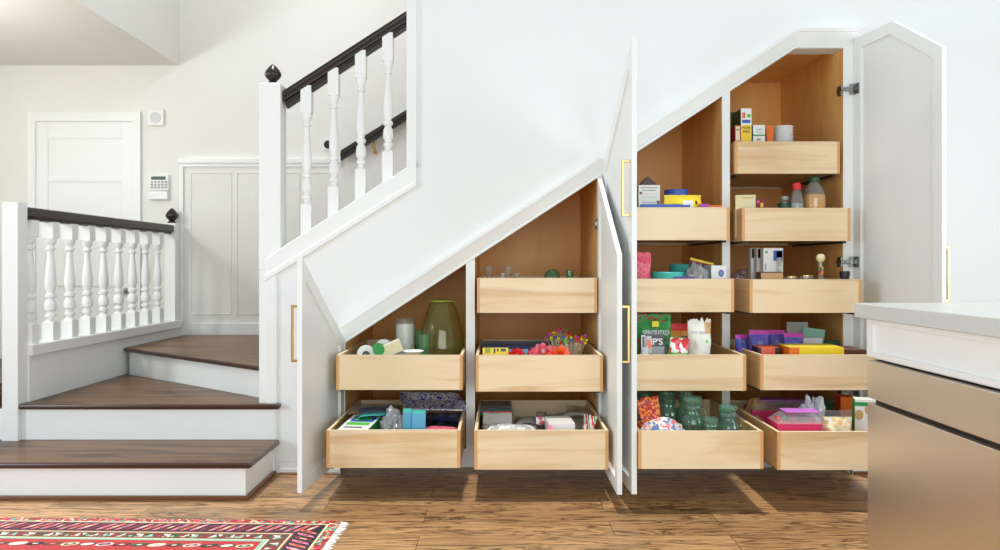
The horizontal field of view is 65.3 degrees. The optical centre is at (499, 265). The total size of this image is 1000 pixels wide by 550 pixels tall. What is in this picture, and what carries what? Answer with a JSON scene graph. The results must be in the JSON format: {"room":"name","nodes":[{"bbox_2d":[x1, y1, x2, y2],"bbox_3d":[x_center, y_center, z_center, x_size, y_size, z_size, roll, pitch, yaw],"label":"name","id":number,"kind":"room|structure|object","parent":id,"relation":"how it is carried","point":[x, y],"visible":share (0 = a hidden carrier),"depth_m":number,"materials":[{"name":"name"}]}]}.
{"room":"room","nodes":[
{"label":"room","id":0,"kind":"room"},
{"bbox_2d":[0,359,1,408],"bbox_3d":[-3.590,0.978,5.900,1.620,0.390,1.400,0,0,0],"label":"floor","id":1,"kind":"structure","parent":0,"point":[0,359],"depth_m":5.20,"materials":[{"name":"brown wood"}]},
{"bbox_2d":[0,0,165,64],"bbox_3d":[-3.605,-1.747,4.500,1.590,0.100,4.200,0,0,0],"label":"ceiling","id":2,"kind":"structure","parent":0,"point":[32,32],"depth_m":5.87,"materials":[{"name":"paint"}]},
{"bbox_2d":[60,0,179,64],"bbox_3d":[-2.760,-2.562,4.900,0.100,1.730,3.400,0,0,0],"label":"wall","id":3,"kind":"structure","parent":0,"point":[153,26],"depth_m":5.95,"materials":[{"name":"paint"}]},
{"bbox_2d":[0,0,406,358],"bbox_3d":[0.100,-1.127,6.660,9.000,4.600,0.120,0,0,0],"label":"wall","id":4,"kind":"structure","parent":0,"point":[209,101],"depth_m":6.60,"materials":[{"name":"paint"}]},
{"bbox_2d":[27,111,141,340],"bbox_3d":[-3.507,-0.260,6.564,0.950,2.086,0.071,0,0,0],"label":"door","id":5,"kind":"structure","parent":4,"relation":"in","point":[82,162],"depth_m":6.59,"materials":[{"name":"white paint"}]},
{"bbox_2d":[148,110,164,125],"bbox_3d":[-2.902,-1.251,6.582,0.136,0.136,0.036,0,0,0],"label":"wall speaker","id":6,"kind":"object","parent":4,"relation":"attached to","point":[155,117],"visible":1,"depth_m":6.57,"materials":[{"name":"white paint"}]},
{"bbox_2d":[150,112,160,122],"bbox_3d":[-2.902,-1.251,6.567,0.090,0.090,0.006,0,0,0],"label":"speaker grille","id":7,"kind":"object","parent":6,"relation":"attached to","point":[155,117],"depth_m":6.56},
{"bbox_2d":[148,175,169,199],"bbox_3d":[-2.877,-0.664,6.579,0.170,0.210,0.042,0,0,0],"label":"alarm keypad","id":8,"kind":"object","parent":4,"relation":"attached to","point":[159,185],"visible":1,"depth_m":6.57,"materials":[{"name":"white paint"}]},
{"bbox_2d":[192,323,258,334],"bbox_3d":[-1.900,0.533,6.590,1.400,0.100,0.020,0,0,0],"label":"baseboard","id":9,"kind":"structure","parent":4,"relation":"attached to","point":[197,328],"depth_m":6.58,"materials":[{"name":"white paint"}]},
{"bbox_2d":[178,159,341,322],"bbox_3d":[-2.026,-0.211,6.585,1.379,1.388,0.030,0,0,0],"label":"trim","id":10,"kind":"structure","parent":4,"relation":"attached to","point":[183,163],"depth_m":6.58,"materials":[{"name":"white paint"}]},
{"bbox_2d":[190,172,337,314],"bbox_3d":[-1.997,-0.191,6.597,1.252,1.208,0.006,0,0,0],"label":"trim","id":11,"kind":"structure","parent":4,"relation":"attached to","point":[191,173],"depth_m":6.59,"materials":[{"name":"paint"}]},
{"bbox_2d":[340,110,406,160],"bbox_3d":[-0.581,-1.383,6.542,1.496,1.007,0.123,0,0,0],"label":"wall handrail","id":12,"kind":"object","parent":4,"relation":"attached to","point":[401,118],"visible":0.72,"depth_m":6.49,"materials":[{"name":"black wood"}]},
{"bbox_2d":[0,467,867,549],"bbox_3d":[0.250,1.198,2.750,11.500,0.050,12.500,0,0,0],"label":"floor","id":13,"kind":"structure","parent":0,"point":[463,508],"depth_m":3.79,"materials":[{"name":"brown wood"}]},
{"bbox_2d":[0,335,280,499],"bbox_3d":[-1.450,0.195,5.226,3.500,1.957,2.708,0,0,0],"label":"staircase","id":14,"kind":"structure","parent":13,"relation":"on","point":[187,421],"depth_m":4.40,"materials":[{"name":"white paint"}]},
{"bbox_2d":[2,202,182,440],"bbox_3d":[-2.728,0.344,5.463,0.125,1.658,2.205,0,0,0],"label":"balustrade","id":15,"kind":"object","parent":14,"relation":"on","point":[33,369],"visible":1,"depth_m":4.94,"materials":[{"name":"white paint"}]},
{"bbox_2d":[259,11,406,269],"bbox_3d":[-0.939,-0.722,4.470,0.847,1.486,0.124,0,0,0],"label":"balustrade","id":16,"kind":"object","parent":14,"relation":"on","point":[274,98],"visible":0.97,"depth_m":4.44,"materials":[{"name":"white paint"}]},
{"bbox_2d":[0,517,348,549],"bbox_3d":[-2.099,1.169,2.837,2.784,0.007,1.550,0,0,2],"label":"rug","id":17,"kind":"object","parent":13,"relation":"on","point":[16,533],"visible":1,"depth_m":3.37,"materials":[{"name":"fabric"}]},
{"bbox_2d":[291,256,466,492],"bbox_3d":[-0.590,0.564,4.563,0.833,1.219,1.693,0,0,0],"label":"cabinet","id":18,"kind":"object","parent":13,"relation":"on","point":[332,378],"visible":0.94,"depth_m":4.13,"materials":[{"name":"brown wood"}]},
{"bbox_2d":[338,415,381,428],"bbox_3d":[-0.733,0.843,4.074,0.158,0.078,0.274,0,0,8],"label":"box","id":19,"kind":"object","parent":18,"relation":"in","point":[369,422],"visible":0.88,"depth_m":4.08,"materials":[{"name":"cardboard"}]},
{"bbox_2d":[367,404,402,415],"bbox_3d":[-0.690,0.841,4.565,0.271,0.039,0.344,0,0,6],"label":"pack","id":20,"kind":"object","parent":18,"relation":"in","point":[399,408],"visible":0.2,"depth_m":4.56},
{"bbox_2d":[347,404,397,416],"bbox_3d":[-0.721,0.815,4.425,0.261,0.039,0.343,0,0,-4],"label":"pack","id":21,"kind":"object","parent":20,"relation":"on","point":[354,410],"visible":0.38,"depth_m":4.37,"materials":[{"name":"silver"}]},
{"bbox_2d":[358,405,396,419],"bbox_3d":[-0.676,0.800,4.303,0.212,0.039,0.384,0,0,-9],"label":"pack","id":22,"kind":"object","parent":21,"relation":"on","point":[364,410],"visible":0.98,"depth_m":4.23},
{"bbox_2d":[378,422,402,428],"bbox_3d":[-0.646,0.953,4.344,0.262,0.070,0.500,0,0,0],"label":"pack","id":23,"kind":"object","parent":18,"relation":"in","point":[387,425],"visible":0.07,"depth_m":4.49},
{"bbox_2d":[362,352,429,354],"bbox_3d":[-0.612,0.570,4.385,0.404,0.132,0.360,0,0,0],"label":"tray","id":24,"kind":"object","parent":18,"relation":"in","point":[363,353],"visible":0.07,"depth_m":4.49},
{"bbox_2d":[357,345,374,354],"bbox_3d":[-0.739,0.488,4.300,0.099,0.099,0.050,0,0,-10],"label":"spool","id":25,"kind":"object","parent":24,"relation":"on","point":[363,348],"visible":0.48,"depth_m":4.28},
{"bbox_2d":[372,343,384,354],"bbox_3d":[-0.668,0.456,4.284,0.063,0.062,0.070,0,0,-12],"label":"roll","id":26,"kind":"object","parent":24,"relation":"on","point":[378,348],"visible":0.97,"depth_m":4.25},
{"bbox_2d":[383,339,403,354],"bbox_3d":[-0.600,0.455,4.311,0.129,0.103,0.050,0,0,-14],"label":"box","id":27,"kind":"object","parent":24,"relation":"on","point":[393,347],"visible":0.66,"depth_m":4.29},
{"bbox_2d":[403,349,423,354],"bbox_3d":[-0.469,0.469,4.230,0.114,0.022,0.114,0,0,0],"label":"saucer","id":28,"kind":"object","parent":24,"relation":"on","point":[412,351],"visible":1,"depth_m":4.21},
{"bbox_2d":[394,320,415,352],"bbox_3d":[-0.555,0.465,4.550,0.125,0.341,0.124,0,0,0],"label":"canister","id":29,"kind":"object","parent":18,"relation":"in","point":[404,331],"visible":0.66,"depth_m":4.50,"materials":[{"name":"plastic"}]},
{"bbox_2d":[403,408,411,428],"bbox_3d":[-0.482,0.869,4.064,0.045,0.237,0.100,0,0,-6],"label":"carton","id":30,"kind":"object","parent":18,"relation":"in","point":[407,412],"visible":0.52,"depth_m":4.01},
{"bbox_2d":[412,410,425,428],"bbox_3d":[-0.421,0.871,4.044,0.070,0.233,0.100,0,0,-6],"label":"carton","id":31,"kind":"object","parent":18,"relation":"in","point":[418,416],"visible":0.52,"depth_m":4.00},
{"bbox_2d":[426,426,456,428],"bbox_3d":[-0.315,0.865,4.105,0.186,0.056,0.262,0,0,-3],"label":"bag","id":32,"kind":"object","parent":18,"relation":"in","point":[429,427],"visible":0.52,"depth_m":4.09,"materials":[{"name":"plastic"}]},
{"bbox_2d":[419,299,463,344],"bbox_3d":[-0.340,0.416,4.550,0.265,0.438,0.265,0,0,0],"label":"glass vase","id":33,"kind":"object","parent":18,"relation":"in","point":[434,300],"visible":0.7,"depth_m":4.50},
{"bbox_2d":[426,412,465,425],"bbox_3d":[-0.310,0.847,4.345,0.220,0.054,0.302,0,0,4],"label":"bag","id":34,"kind":"object","parent":18,"relation":"in","point":[432,419],"visible":0.86,"depth_m":4.29,"materials":[{"name":"fabric"}]},
{"bbox_2d":[399,392,466,410],"bbox_3d":[-0.381,0.766,4.391,0.351,0.071,0.349,0,0,-12],"label":"square plate","id":35,"kind":"object","parent":34,"relation":"on","point":[427,401],"visible":0.86,"depth_m":4.44,"materials":[{"name":"ceramic"}]},
{"bbox_2d":[466,176,629,494],"bbox_3d":[0.213,0.254,4.550,0.813,1.838,1.721,0,0,0],"label":"tall cabinet","id":36,"kind":"object","parent":13,"relation":"on","point":[577,238],"visible":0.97,"depth_m":4.33,"materials":[{"name":"brown wood"}]},
{"bbox_2d":[482,348,508,354],"bbox_3d":[-0.024,0.541,4.209,0.140,0.201,0.057,0,0,0],"label":"picture book","id":37,"kind":"object","parent":36,"relation":"in","point":[486,351],"visible":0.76,"depth_m":4.20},
{"bbox_2d":[481,401,510,429],"bbox_3d":[-0.023,0.903,4.600,0.174,0.180,0.200,0,0,0],"label":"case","id":38,"kind":"object","parent":36,"relation":"in","point":[484,403],"visible":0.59,"depth_m":4.58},
{"bbox_2d":[480,404,513,416],"bbox_3d":[-0.024,0.823,4.482,0.198,0.032,0.364,0,0,-2],"label":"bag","id":39,"kind":"object","parent":36,"relation":"in","point":[484,408],"visible":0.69,"depth_m":4.41,"materials":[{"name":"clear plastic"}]},
{"bbox_2d":[482,423,537,429],"bbox_3d":[0.055,0.863,4.086,0.303,0.098,0.353,0,0,0],"label":"parcel","id":40,"kind":"object","parent":36,"relation":"in","point":[496,426],"visible":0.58,"depth_m":4.02,"materials":[{"name":"plastic"}]},
{"bbox_2d":[483,411,511,423],"bbox_3d":[-0.014,0.833,4.285,0.159,0.056,0.090,0,0,0],"label":"box","id":41,"kind":"object","parent":40,"relation":"on","point":[498,417],"visible":0.99,"depth_m":4.27,"materials":[{"name":"cardboard"}]},
{"bbox_2d":[483,345,547,354],"bbox_3d":[0.089,0.547,4.490,0.372,0.182,0.040,0,0,0],"label":"book","id":42,"kind":"object","parent":36,"relation":"in","point":[528,347],"visible":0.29,"depth_m":4.47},
{"bbox_2d":[481,341,550,354],"bbox_3d":[0.094,0.541,4.605,0.413,0.194,0.030,0,0,0],"label":"tray","id":43,"kind":"object","parent":36,"relation":"in","point":[482,342],"visible":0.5,"depth_m":4.59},
{"bbox_2d":[509,348,524,354],"bbox_3d":[0.082,0.495,4.183,0.084,0.113,0.121,0,0,-19],"label":"paper flower","id":44,"kind":"object","parent":36,"relation":"in","point":[517,351],"visible":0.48,"depth_m":4.18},
{"bbox_2d":[514,416,535,424],"bbox_3d":[0.160,0.879,4.390,0.158,0.074,0.302,0,0,5],"label":"parcel","id":45,"kind":"object","parent":36,"relation":"in","point":[527,419],"visible":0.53,"depth_m":4.31,"materials":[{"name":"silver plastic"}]},
{"bbox_2d":[528,348,541,354],"bbox_3d":[0.181,0.491,4.199,0.073,0.104,0.113,0,0,-17],"label":"paper flower","id":46,"kind":"object","parent":36,"relation":"in","point":[535,351],"visible":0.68,"depth_m":4.19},
{"bbox_2d":[536,411,545,429],"bbox_3d":[0.221,0.885,4.182,0.051,0.214,0.050,0,0,43],"label":"snack bag","id":47,"kind":"object","parent":36,"relation":"in","point":[540,416],"visible":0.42,"depth_m":4.17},
{"bbox_2d":[533,343,552,354],"bbox_3d":[0.243,0.478,4.211,0.103,0.126,0.131,0,0,37],"label":"paper flower","id":48,"kind":"object","parent":36,"relation":"in","point":[542,346],"visible":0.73,"depth_m":4.22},
{"bbox_2d":[545,328,571,346],"bbox_3d":[0.337,0.497,4.510,0.158,0.280,0.086,0,0,0],"label":"paper flower","id":49,"kind":"object","parent":36,"relation":"in","point":[557,329],"visible":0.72,"depth_m":4.49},
{"bbox_2d":[545,416,574,429],"bbox_3d":[0.309,0.895,4.050,0.133,0.196,0.200,0,0,-3],"label":"box","id":50,"kind":"object","parent":36,"relation":"in","point":[556,422],"visible":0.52,"depth_m":3.97,"materials":[{"name":"cardboard"}]},
{"bbox_2d":[550,345,569,354],"bbox_3d":[0.331,0.484,4.164,0.097,0.121,0.128,0,0,37],"label":"paper flower","id":51,"kind":"object","parent":36,"relation":"in","point":[560,350],"visible":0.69,"depth_m":4.17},
{"bbox_2d":[557,412,583,429],"bbox_3d":[0.412,0.932,4.525,0.147,0.120,0.250,0,0,0],"label":"box","id":52,"kind":"object","parent":36,"relation":"in","point":[578,424],"visible":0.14,"depth_m":4.46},
{"bbox_2d":[564,406,589,420],"bbox_3d":[0.453,0.838,4.490,0.161,0.044,0.385,0,0,8],"label":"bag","id":53,"kind":"object","parent":52,"relation":"on","point":[569,413],"visible":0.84,"depth_m":4.34,"materials":[{"name":"plastic"}]},
{"bbox_2d":[559,334,587,354],"bbox_3d":[0.414,0.510,4.389,0.163,0.256,0.094,0,0,0],"label":"paper flower","id":54,"kind":"object","parent":36,"relation":"in","point":[578,339],"visible":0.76,"depth_m":4.38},
{"bbox_2d":[581,413,596,429],"bbox_3d":[0.446,0.888,4.070,0.072,0.217,0.094,0,0,-34],"label":"gift bag","id":55,"kind":"object","parent":36,"relation":"in","point":[589,421],"visible":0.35,"depth_m":4.07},
{"bbox_2d":[601,38,762,493],"bbox_3d":[0.916,0.004,4.548,0.723,2.338,1.724,0,0,0],"label":"tall cabinet","id":56,"kind":"object","parent":13,"relation":"on","point":[688,156],"visible":0.7,"depth_m":4.15,"materials":[{"name":"brown wood"}]},
{"bbox_2d":[637,251,650,278],"bbox_3d":[0.774,0.070,4.266,0.098,0.306,0.100,0,0,-39],"label":"bag","id":57,"kind":"object","parent":56,"relation":"in","point":[643,260],"visible":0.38,"depth_m":4.25,"materials":[{"name":"plastic"}]},
{"bbox_2d":[637,177,659,206],"bbox_3d":[0.832,-0.331,4.430,0.121,0.341,0.161,0,0,0],"label":"milk carton","id":58,"kind":"object","parent":56,"relation":"in","point":[648,191],"visible":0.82,"depth_m":4.35,"materials":[{"name":"white cardboard"}]},
{"bbox_2d":[637,396,660,428],"bbox_3d":[0.741,0.797,3.884,0.184,0.304,0.088,0,0,-4],"label":"bag","id":59,"kind":"object","parent":56,"relation":"in","point":[648,409],"visible":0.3,"depth_m":3.87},
{"bbox_2d":[639,334,664,353],"bbox_3d":[0.796,0.485,4.079,0.120,0.258,0.073,0,0,0],"label":"snack box","id":60,"kind":"object","parent":56,"relation":"in","point":[655,342],"visible":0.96,"depth_m":4.06,"materials":[{"name":"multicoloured cardboard"}]},
{"bbox_2d":[637,313,670,353],"bbox_3d":[0.835,0.433,4.236,0.190,0.352,0.119,0,0,0],"label":"pouch","id":61,"kind":"object","parent":56,"relation":"in","point":[646,323],"visible":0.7,"depth_m":4.23,"materials":[{"name":"plastic"}]},
{"bbox_2d":[640,417,683,429],"bbox_3d":[0.791,0.836,3.784,0.273,0.205,0.168,0,0,0],"label":"cloth bag","id":62,"kind":"object","parent":56,"relation":"in","point":[661,423],"visible":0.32,"depth_m":3.75,"materials":[{"name":"fabric"}]},
{"bbox_2d":[640,204,689,206],"bbox_3d":[0.908,-0.250,4.290,0.270,0.179,0.021,0,0,0],"label":"booklet","id":63,"kind":"object","parent":56,"relation":"in","point":[641,205],"visible":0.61,"depth_m":4.28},
{"bbox_2d":[651,272,683,278],"bbox_3d":[0.924,0.129,4.296,0.179,0.192,0.179,0,0,0],"label":"bowl","id":64,"kind":"object","parent":56,"relation":"in","point":[655,275],"visible":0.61,"depth_m":4.22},
{"bbox_2d":[664,189,687,198],"bbox_3d":[1.024,-0.301,4.530,0.136,0.281,0.136,0,0,0],"label":"bowl","id":65,"kind":"object","parent":56,"relation":"in","point":[668,191],"visible":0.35,"depth_m":4.47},
{"bbox_2d":[669,264,688,276],"bbox_3d":[1.105,0.106,4.566,0.225,0.236,0.225,0,0,0],"label":"bowl","id":66,"kind":"object","parent":56,"relation":"in","point":[672,267],"visible":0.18,"depth_m":4.48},
{"bbox_2d":[670,337,688,353],"bbox_3d":[0.921,0.491,4.045,0.091,0.242,0.076,0,0,-38],"label":"pouch","id":67,"kind":"object","parent":56,"relation":"in","point":[677,345],"visible":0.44,"depth_m":4.04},
{"bbox_2d":[671,323,687,353],"bbox_3d":[0.979,0.462,4.304,0.128,0.294,0.073,0,0,0],"label":"pouch","id":68,"kind":"object","parent":56,"relation":"in","point":[677,329],"visible":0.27,"depth_m":4.30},
{"bbox_2d":[664,195,700,206],"bbox_3d":[1.015,-0.279,4.341,0.209,0.235,0.090,0,0,0],"label":"box","id":69,"kind":"object","parent":56,"relation":"in","point":[693,200],"visible":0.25,"depth_m":4.33,"materials":[{"name":"cardboard"}]},
{"bbox_2d":[688,317,710,353],"bbox_3d":[1.042,0.437,4.084,0.109,0.342,0.104,0,0,42],"label":"paper bag","id":70,"kind":"object","parent":56,"relation":"in","point":[699,336],"visible":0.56,"depth_m":4.07,"materials":[{"name":"white paper"}]},
{"bbox_2d":[686,258,713,278],"bbox_3d":[1.112,0.096,4.407,0.191,0.287,0.081,0,0,-8],"label":"pouch","id":71,"kind":"object","parent":56,"relation":"in","point":[692,269],"visible":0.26,"depth_m":4.40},
{"bbox_2d":[704,265,726,278],"bbox_3d":[1.190,0.111,4.313,0.089,0.228,0.104,0,0,-9],"label":"box","id":72,"kind":"object","parent":56,"relation":"in","point":[711,271],"visible":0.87,"depth_m":4.27,"materials":[{"name":"white cardboard"}]},
{"bbox_2d":[721,21,949,470],"bbox_3d":[1.711,-0.056,4.564,0.916,2.458,1.693,0,0,0],"label":"tall cabinet","id":73,"kind":"object","parent":13,"relation":"on","point":[868,117],"visible":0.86,"depth_m":4.26,"materials":[{"name":"brown wood"}]},
{"bbox_2d":[731,125,740,142],"bbox_3d":[1.355,-0.671,4.485,0.033,0.260,0.081,0,0,0],"label":"carton","id":74,"kind":"object","parent":73,"relation":"in","point":[735,130],"visible":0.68,"depth_m":4.44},
{"bbox_2d":[731,269,747,278],"bbox_3d":[1.480,0.120,4.712,0.214,0.215,0.256,0,0,0],"label":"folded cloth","id":75,"kind":"object","parent":73,"relation":"in","point":[742,273],"visible":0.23,"depth_m":4.66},
{"bbox_2d":[735,334,748,352],"bbox_3d":[1.334,0.492,4.301,0.077,0.233,0.083,0,0,-29],"label":"pack","id":76,"kind":"object","parent":73,"relation":"in","point":[741,341],"visible":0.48,"depth_m":4.29},
{"bbox_2d":[733,108,751,140],"bbox_3d":[1.407,-0.721,4.529,0.061,0.359,0.152,0,0,0],"label":"snack box","id":77,"kind":"object","parent":73,"relation":"in","point":[742,117],"visible":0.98,"depth_m":4.46,"materials":[{"name":"cardboard"}]},
{"bbox_2d":[734,195,755,237],"bbox_3d":[1.389,-0.277,4.429,0.107,0.239,0.161,0,0,14],"label":"box","id":78,"kind":"object","parent":73,"relation":"in","point":[740,201],"visible":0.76,"depth_m":4.35,"materials":[{"name":"cardboard"}]},
{"bbox_2d":[748,248,753,278],"bbox_3d":[1.456,0.062,4.495,0.036,0.331,0.051,0,0,0],"label":"box","id":79,"kind":"object","parent":73,"relation":"in","point":[750,250],"visible":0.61,"depth_m":4.47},
{"bbox_2d":[744,397,767,421],"bbox_3d":[1.427,0.837,4.316,0.154,0.228,0.168,0,0,0],"label":"bundle","id":80,"kind":"object","parent":73,"relation":"in","point":[753,403],"visible":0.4,"depth_m":4.28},
{"bbox_2d":[754,248,759,278],"bbox_3d":[1.471,0.063,4.435,0.038,0.329,0.051,0,0,0],"label":"box","id":81,"kind":"object","parent":73,"relation":"in","point":[756,250],"visible":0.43,"depth_m":4.42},
{"bbox_2d":[752,125,764,140],"bbox_3d":[1.479,-0.674,4.495,0.070,0.264,0.081,0,0,0],"label":"carton","id":82,"kind":"object","parent":73,"relation":"in","point":[758,131],"visible":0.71,"depth_m":4.46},
{"bbox_2d":[749,330,768,350],"bbox_3d":[1.415,0.478,4.261,0.096,0.261,0.092,0,0,39],"label":"pack","id":83,"kind":"object","parent":73,"relation":"in","point":[756,337],"visible":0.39,"depth_m":4.25},
{"bbox_2d":[756,199,765,207],"bbox_3d":[1.477,-0.268,4.447,0.064,0.220,0.051,0,0,0],"label":"packet","id":84,"kind":"object","parent":73,"relation":"in","point":[760,203],"visible":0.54,"depth_m":4.42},
{"bbox_2d":[752,345,778,353],"bbox_3d":[1.419,0.519,4.170,0.106,0.182,0.141,0,0,4],"label":"box","id":85,"kind":"object","parent":73,"relation":"in","point":[761,349],"visible":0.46,"depth_m":4.10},
{"bbox_2d":[765,125,773,140],"bbox_3d":[1.540,-0.675,4.474,0.059,0.266,0.056,0,0,38],"label":"pouch","id":86,"kind":"object","parent":73,"relation":"in","point":[769,130],"visible":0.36,"depth_m":4.47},
{"bbox_2d":[756,272,782,278],"bbox_3d":[1.475,0.130,4.270,0.120,0.196,0.081,0,0,0],"label":"wooden box","id":87,"kind":"object","parent":73,"relation":"in","point":[759,275],"visible":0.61,"depth_m":4.23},
{"bbox_2d":[760,248,782,271],"bbox_3d":[1.517,0.064,4.355,0.109,0.327,0.051,0,0,0],"label":"box","id":88,"kind":"object","parent":73,"relation":"in","point":[771,259],"visible":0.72,"depth_m":4.33,"materials":[{"name":"cardboard"}]},
{"bbox_2d":[743,397,804,422],"bbox_3d":[1.522,0.843,4.322,0.297,0.217,0.170,0,0,3],"label":"box","id":89,"kind":"object","parent":73,"relation":"in","point":[773,410],"visible":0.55,"depth_m":4.26,"materials":[{"name":"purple plastic"}]},
{"bbox_2d":[769,330,784,346],"bbox_3d":[1.532,0.480,4.321,0.086,0.257,0.087,0,0,-41],"label":"pack","id":90,"kind":"object","parent":73,"relation":"in","point":[775,336],"visible":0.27,"depth_m":4.31},
{"bbox_2d":[784,333,802,343],"bbox_3d":[1.595,0.485,4.240,0.092,0.247,0.090,0,0,42],"label":"pack","id":91,"kind":"object","parent":73,"relation":"in","point":[797,338],"visible":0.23,"depth_m":4.24},
{"bbox_2d":[767,408,821,430],"bbox_3d":[1.469,0.835,3.892,0.219,0.233,0.170,0,0,2],"label":"box","id":92,"kind":"object","parent":73,"relation":"in","point":[792,422],"visible":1,"depth_m":3.85,"materials":[{"name":"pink plastic"}]},
{"bbox_2d":[790,183,802,207],"bbox_3d":[1.667,-0.312,4.382,0.076,0.309,0.076,0,0,0],"label":"squeeze bottle","id":93,"kind":"object","parent":73,"relation":"in","point":[796,186],"visible":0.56,"depth_m":4.36,"materials":[{"name":"plastic"}]},
{"bbox_2d":[786,322,807,332],"bbox_3d":[1.739,0.468,4.565,0.123,0.282,0.010,0,0,0],"label":"box","id":94,"kind":"object","parent":73,"relation":"in","point":[791,327],"visible":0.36,"depth_m":4.56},
{"bbox_2d":[778,343,843,353],"bbox_3d":[1.634,0.514,4.109,0.276,0.191,0.201,0,0,3],"label":"box","id":95,"kind":"object","parent":73,"relation":"in","point":[784,348],"visible":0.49,"depth_m":4.01,"materials":[{"name":"cardboard"}]},
{"bbox_2d":[798,394,825,430],"bbox_3d":[1.602,0.805,3.998,0.141,0.293,0.168,0,0,0],"label":"bag","id":96,"kind":"object","parent":73,"relation":"in","point":[817,403],"visible":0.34,"depth_m":3.97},
{"bbox_2d":[803,338,821,343],"bbox_3d":[1.723,0.503,4.310,0.106,0.213,0.020,0,0,0],"label":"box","id":97,"kind":"object","parent":73,"relation":"in","point":[805,340],"visible":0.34,"depth_m":4.30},
{"bbox_2d":[802,327,824,343],"bbox_3d":[1.763,0.482,4.425,0.160,0.273,0.010,0,0,0],"label":"box","id":98,"kind":"object","parent":73,"relation":"in","point":[807,332],"visible":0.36,"depth_m":4.42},
{"bbox_2d":[803,177,825,207],"bbox_3d":[1.782,-0.330,4.422,0.128,0.346,0.128,0,0,0],"label":"juice bottle","id":99,"kind":"object","parent":73,"relation":"in","point":[811,200],"visible":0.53,"depth_m":4.38,"materials":[{"name":"plastic"}]},
{"bbox_2d":[816,254,824,273],"bbox_3d":[1.754,0.080,4.270,0.093,0.295,0.093,0,0,0],"label":"brush","id":100,"kind":"object","parent":73,"relation":"in","point":[820,258],"visible":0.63,"depth_m":4.25,"materials":[{"name":"multicoloured"}]},
{"bbox_2d":[824,399,833,415],"bbox_3d":[1.795,0.843,4.267,0.088,0.217,0.100,0,0,0],"label":"box","id":101,"kind":"object","parent":73,"relation":"in","point":[829,403],"visible":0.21,"depth_m":4.22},
{"bbox_2d":[823,340,839,345],"bbox_3d":[1.844,0.519,4.475,0.223,0.181,0.030,0,0,0],"label":"folder","id":102,"kind":"object","parent":73,"relation":"in","point":[834,342],"visible":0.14,"depth_m":4.46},
{"bbox_2d":[822,416,851,430],"bbox_3d":[1.658,0.828,3.836,0.129,0.246,0.124,0,0,-41],"label":"bag","id":103,"kind":"object","parent":73,"relation":"in","point":[830,423],"visible":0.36,"depth_m":3.82,"materials":[{"name":"plastic"}]},
{"bbox_2d":[834,394,853,430],"bbox_3d":[1.818,0.817,4.107,0.079,0.268,0.100,0,0,6],"label":"box","id":104,"kind":"object","parent":73,"relation":"in","point":[842,403],"visible":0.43,"depth_m":4.06,"materials":[{"name":"cardboard"}]},
{"bbox_2d":[840,271,849,278],"bbox_3d":[1.878,0.127,4.250,0.052,0.200,0.052,0,0,0],"label":"cup","id":105,"kind":"object","parent":73,"relation":"in","point":[843,274],"visible":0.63,"depth_m":4.23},
{"bbox_2d":[840,346,866,353],"bbox_3d":[1.844,0.522,4.140,0.115,0.175,0.200,0,0,0],"label":"box","id":106,"kind":"object","parent":73,"relation":"in","point":[847,349],"visible":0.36,"depth_m":4.04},
{"bbox_2d":[852,397,875,430],"bbox_3d":[1.835,0.807,3.895,0.130,0.290,0.082,0,0,16],"label":"box","id":107,"kind":"object","parent":73,"relation":"in","point":[859,404],"visible":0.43,"depth_m":3.87,"materials":[{"name":"cardboard"}]},
{"bbox_2d":[867,319,999,388],"bbox_3d":[1.678,0.683,1.895,0.644,0.980,1.990,0,0,0],"label":"drawer","id":108,"kind":"object","parent":13,"relation":"on","point":[974,358],"visible":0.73,"depth_m":2.43,"materials":[{"name":"white paint"}]},
{"bbox_2d":[855,303,999,337],"bbox_3d":[1.690,0.165,1.890,0.720,0.054,2.080,0,0,0],"label":"countertop","id":109,"kind":"structure","parent":108,"relation":"on","point":[983,319],"depth_m":2.47,"materials":[{"name":"stone"}]},
{"bbox_2d":[868,360,999,549],"bbox_3d":[1.651,0.708,2.420,0.598,0.728,0.900,0,0,0],"label":"drawer cabinet","id":110,"kind":"object","parent":108,"relation":"in","point":[934,439],"visible":1,"depth_m":2.46,"materials":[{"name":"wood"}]},
{"bbox_2d":[259,0,999,472],"bbox_3d":[1.617,-0.577,4.480,5.965,3.500,0.120,0,0,0],"label":"wall","id":111,"kind":"structure","parent":0,"point":[515,98],"depth_m":4.42,"materials":[{"name":"paint"}]},
{"bbox_2d":[266,274,276,457],"bbox_3d":[-1.292,0.556,4.410,0.062,1.054,0.020,0,0,0],"label":"trim","id":112,"kind":"structure","parent":111,"relation":"attached to","point":[271,284],"depth_m":4.40,"materials":[{"name":"white paint"}]},
{"bbox_2d":[279,472,337,474],"bbox_3d":[-1.075,1.173,4.390,0.330,0.023,0.024,0,0,0],"label":"trim","id":113,"kind":"structure","parent":111,"relation":"attached to","point":[280,473],"depth_m":4.38,"materials":[{"name":"brown wood"}]},
{"bbox_2d":[279,457,340,473],"bbox_3d":[-1.073,1.128,4.406,0.345,0.090,0.028,0,0,0],"label":"baseboard","id":114,"kind":"structure","parent":111,"relation":"attached to","point":[287,464],"depth_m":4.40,"materials":[{"name":"white paint"}]},
{"bbox_2d":[264,167,416,280],"bbox_3d":[-0.899,-0.253,4.470,0.857,0.678,0.160,0,0,0],"label":"trim","id":115,"kind":"structure","parent":111,"relation":"attached to","point":[404,181],"depth_m":4.40,"materials":[{"name":"white paint"}]},
{"bbox_2d":[407,0,416,166],"bbox_3d":[-0.499,-1.442,4.473,0.057,1.770,0.154,0,0,0],"label":"trim","id":116,"kind":"structure","parent":111,"relation":"attached to","point":[411,4],"depth_m":4.40,"materials":[{"name":"white paint"}]},
{"bbox_2d":[338,28,862,340],"bbox_3d":[0.564,-0.457,4.401,2.962,1.767,0.038,0,0,0],"label":"trim","id":117,"kind":"structure","parent":111,"relation":"attached to","point":[800,37],"depth_m":4.40,"materials":[{"name":"white paint"}]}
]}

